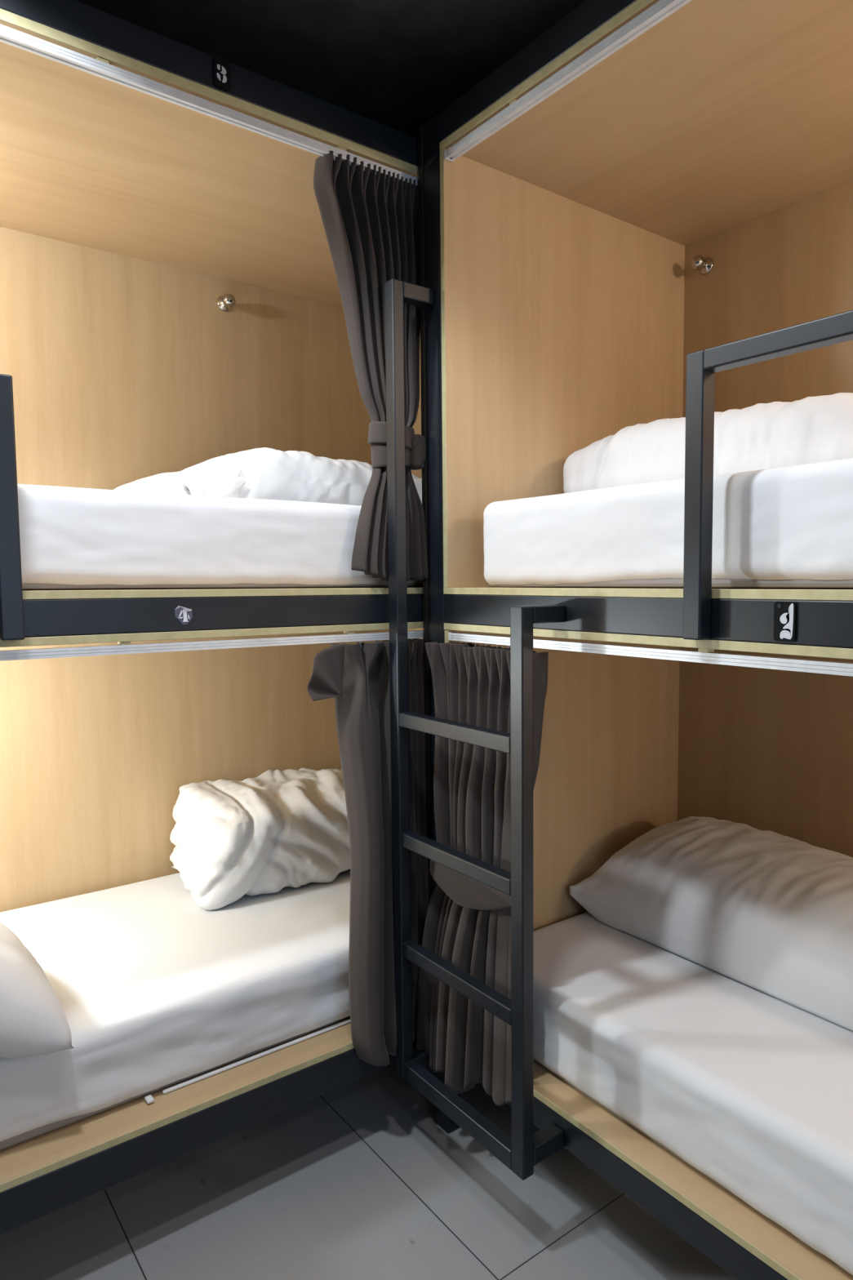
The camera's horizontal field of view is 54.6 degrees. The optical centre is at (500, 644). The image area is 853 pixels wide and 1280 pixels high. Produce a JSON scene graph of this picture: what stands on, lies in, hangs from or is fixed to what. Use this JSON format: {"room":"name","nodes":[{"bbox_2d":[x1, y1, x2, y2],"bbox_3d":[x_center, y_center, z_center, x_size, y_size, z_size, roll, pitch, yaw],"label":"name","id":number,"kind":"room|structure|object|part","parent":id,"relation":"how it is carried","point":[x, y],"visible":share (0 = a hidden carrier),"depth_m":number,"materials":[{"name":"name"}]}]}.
{"room":"dormitory","nodes":[
{"label":"dormitory","id":0,"kind":"room"},
{"bbox_2d":[76,0,586,137],"bbox_3d":[-0.075,-1.455,0.553,5.000,0.050,5.800,-4,6,-39],"label":"ceiling","id":1,"kind":"structure","parent":0,"point":[397,64],"depth_m":2.10,"materials":[{"name":"paint"}]},
{"bbox_2d":[0,1062,737,1279],"bbox_3d":[-0.065,1.506,0.779,5.000,0.050,5.800,-4,6,-39],"label":"floor","id":2,"kind":"structure","parent":0,"point":[358,1179],"depth_m":2.00,"materials":[{"name":"grey tile"}]},
{"bbox_2d":[0,0,423,1235],"bbox_3d":[-0.885,0.003,2.420,2.264,2.704,1.163,-4,6,-39],"label":"bunk bed","id":3,"kind":"object","parent":2,"relation":"on","point":[171,301],"visible":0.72,"depth_m":2.56,"materials":[{"name":"black paint"}]},
{"bbox_3d":[-1.139,-0.253,1.463,0.484,0.511,0.038,-4,6,-39],"label":"guard rail","id":4,"kind":"part","parent":3,"relation":"part of","materials":[{"name":"black metal"}]},
{"bbox_2d":[0,869,350,1150],"bbox_3d":[-0.893,0.934,2.503,2.046,0.215,0.982,-4,6,-39],"label":"mattress","id":5,"kind":"object","parent":3,"relation":"on","point":[155,989],"visible":0.52,"depth_m":2.15,"materials":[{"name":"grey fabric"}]},
{"bbox_2d":[0,921,73,1057],"bbox_3d":[-1.310,0.678,1.815,0.488,0.390,0.611,-4,6,-44],"label":"pillow","id":6,"kind":"object","parent":5,"relation":"on","point":[33,1021],"visible":1,"depth_m":1.75,"materials":[{"name":"white fabric"}]},
{"bbox_2d":[169,767,350,910],"bbox_3d":[-0.674,0.623,2.964,0.982,0.322,0.516,-4,6,-39],"label":"duvet","id":7,"kind":"object","parent":5,"relation":"on","point":[272,831],"visible":0.63,"depth_m":2.68,"materials":[{"name":"white fabric"}]},
{"bbox_3d":[-1.220,-0.740,2.770,2.114,1.127,0.017,-4,6,-39],"label":"panel","id":8,"kind":"part","parent":3,"relation":"part of","materials":[{"name":"brown wood"}]},
{"bbox_3d":[-1.216,0.464,2.862,2.114,1.135,0.017,-4,6,-39],"label":"panel","id":9,"kind":"part","parent":3,"relation":"part of","materials":[{"name":"brown wood"}]},
{"bbox_3d":[-0.881,-1.262,2.313,2.080,0.021,1.060,-4,6,-39],"label":"panel","id":10,"kind":"part","parent":3,"relation":"part of","materials":[{"name":"brown wood"}]},
{"bbox_3d":[-0.876,-0.063,2.404,2.080,0.017,1.060,-4,6,-39],"label":"ceiling panel","id":11,"kind":"part","parent":3,"relation":"part of","materials":[{"name":"brown wood"}]},
{"bbox_2d":[17,484,422,589],"bbox_3d":[-0.891,-0.279,2.405,2.033,0.221,0.998,-4,6,-39],"label":"mattress","id":12,"kind":"object","parent":3,"relation":"on","point":[71,538],"visible":0.55,"depth_m":1.89,"materials":[{"name":"grey fabric"}]},
{"bbox_2d":[113,471,199,495],"bbox_3d":[-0.985,-0.467,2.568,0.385,0.124,0.550,-4,6,-39],"label":"pillow","id":13,"kind":"object","parent":12,"relation":"on","point":[164,482],"visible":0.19,"depth_m":2.29,"materials":[{"name":"white fabric"}]},
{"bbox_2d":[181,447,422,506],"bbox_3d":[-0.601,-0.516,2.732,1.011,0.197,0.549,-4,6,-39],"label":"duvet","id":14,"kind":"object","parent":12,"relation":"on","point":[264,473],"visible":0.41,"depth_m":2.39,"materials":[{"name":"white fabric"}]},
{"bbox_3d":[-0.622,-1.273,1.835,0.038,0.066,0.004,-4,6,-39],"label":"number plate","id":15,"kind":"part","parent":3,"relation":"part of","materials":[{"name":"black plastic"}]},
{"bbox_3d":[-0.961,-1.209,2.894,0.054,0.054,0.068,-4,6,-39],"label":"coat knob","id":16,"kind":"part","parent":3,"relation":"part of","materials":[{"name":"silver metal"}]},
{"bbox_2d":[306,637,428,1066],"bbox_3d":[-0.336,0.556,2.201,0.366,1.137,0.127,-4,6,-39],"label":"curtain","id":17,"kind":"object","parent":3,"relation":"hanging from","point":[357,676],"visible":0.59,"depth_m":2.16,"materials":[{"name":"grey fabric"}]},
{"bbox_2d":[313,150,428,581],"bbox_3d":[-0.323,-0.694,2.141,0.293,1.058,0.098,-4,6,-39],"label":"curtain","id":18,"kind":"object","parent":3,"relation":"hanging from","point":[370,218],"visible":0.74,"depth_m":2.14,"materials":[{"name":"grey fabric"}]},
{"bbox_3d":[-0.064,0.441,3.111,0.017,1.101,1.058,-4,6,-39],"label":"panel","id":19,"kind":"part","parent":3,"relation":"part of","materials":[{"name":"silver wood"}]},
{"bbox_3d":[-0.068,-0.761,3.018,0.017,1.089,1.060,-4,6,-39],"label":"panel","id":20,"kind":"part","parent":3,"relation":"part of","materials":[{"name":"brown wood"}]},
{"bbox_2d":[417,0,852,1279],"bbox_3d":[0.892,0.041,1.703,1.070,2.724,2.262,-4,6,-39],"label":"bunk bed","id":21,"kind":"object","parent":2,"relation":"on","point":[643,214],"visible":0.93,"depth_m":2.21,"materials":[{"name":"black paint"}]},
{"bbox_3d":[0.169,-0.131,2.550,0.971,2.504,0.019,-4,6,-39],"label":"panel","id":22,"kind":"part","parent":21,"relation":"part of","materials":[{"name":"black wood"}]},
{"bbox_3d":[-0.157,0.005,2.230,0.045,2.724,0.075,-4,6,-39],"label":"post","id":23,"kind":"part","parent":21,"relation":"part of","materials":[{"name":"black metal"}]},
{"bbox_2d":[384,278,564,1180],"bbox_3d":[-0.074,0.136,2.001,0.127,2.096,0.536,-4,6,-39],"label":"ladder","id":24,"kind":"object","parent":21,"relation":"attached to","point":[526,1148],"visible":0.93,"depth_m":1.99,"materials":[{"name":"black metal"}]},
{"bbox_2d":[416,640,548,1106],"bbox_3d":[-0.077,0.588,2.113,0.128,1.189,0.463,-4,6,-39],"label":"curtain","id":25,"kind":"object","parent":21,"relation":"hanging from","point":[468,924],"visible":0.73,"depth_m":2.09,"materials":[{"name":"grey fabric"}]},
{"bbox_3d":[0.232,0.485,2.525,0.967,1.101,0.017,-4,6,-39],"label":"panel","id":26,"kind":"part","parent":21,"relation":"part of","materials":[{"name":"brown wood"}]},
{"bbox_3d":[0.227,-0.728,2.432,0.969,1.110,0.017,-4,6,-39],"label":"panel","id":27,"kind":"part","parent":21,"relation":"part of","materials":[{"name":"brown wood"}]},
{"bbox_3d":[0.877,-1.233,1.596,0.969,0.020,2.075,-4,6,-39],"label":"panel","id":28,"kind":"part","parent":21,"relation":"part of","materials":[{"name":"brown wood"}]},
{"bbox_3d":[0.882,-0.014,1.689,0.969,0.017,2.075,-4,6,-39],"label":"ceiling panel","id":29,"kind":"part","parent":21,"relation":"part of","materials":[{"name":"brown wood"}]},
{"bbox_2d":[483,457,852,587],"bbox_3d":[0.919,-0.228,1.658,0.915,0.221,1.981,-4,6,-39],"label":"mattress","id":30,"kind":"object","parent":21,"relation":"on","point":[788,526],"visible":0.92,"depth_m":1.65,"materials":[{"name":"grey fabric"}]},
{"bbox_2d":[563,392,852,493],"bbox_3d":[0.684,-0.480,2.106,0.523,0.210,1.071,-4,6,-39],"label":"pillow","id":31,"kind":"object","parent":30,"relation":"on","point":[818,428],"visible":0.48,"depth_m":1.89,"materials":[{"name":"white fabric"}]},
{"bbox_2d":[533,911,852,1275],"bbox_3d":[0.906,0.980,1.772,0.903,0.218,2.035,-4,6,-39],"label":"mattress","id":32,"kind":"object","parent":21,"relation":"on","point":[751,1088],"visible":0.59,"depth_m":1.78,"materials":[{"name":"grey fabric"}]},
{"bbox_2d":[569,816,852,1031],"bbox_3d":[0.835,0.696,2.126,0.537,0.293,1.350,-4,6,-39],"label":"pillow","id":33,"kind":"object","parent":32,"relation":"on","point":[771,913],"visible":1,"depth_m":2.14,"materials":[{"name":"white fabric"}]},
{"bbox_3d":[0.634,-1.209,2.608,0.068,0.054,0.054,-4,6,-39],"label":"coat knob","id":34,"kind":"part","parent":21,"relation":"part of","materials":[{"name":"silver metal"}]},
{"bbox_3d":[1.270,0.518,2.036,0.017,1.135,2.092,-4,6,-39],"label":"panel","id":35,"kind":"part","parent":21,"relation":"part of","materials":[{"name":"brown wood"}]},
{"bbox_3d":[0.681,-0.240,1.121,0.036,0.519,1.040,-4,6,-39],"label":"guard rail","id":36,"kind":"part","parent":21,"relation":"part of","materials":[{"name":"black metal"}]},
{"bbox_3d":[1.266,-0.696,1.944,0.017,1.147,2.092,-4,6,-39],"label":"panel","id":37,"kind":"part","parent":21,"relation":"part of","materials":[{"name":"brown wood"}]},
{"bbox_3d":[0.485,-0.039,1.402,0.004,0.068,0.040,-4,6,-39],"label":"number plate","id":38,"kind":"part","parent":21,"relation":"part of","materials":[{"name":"black plastic"}]}
]}

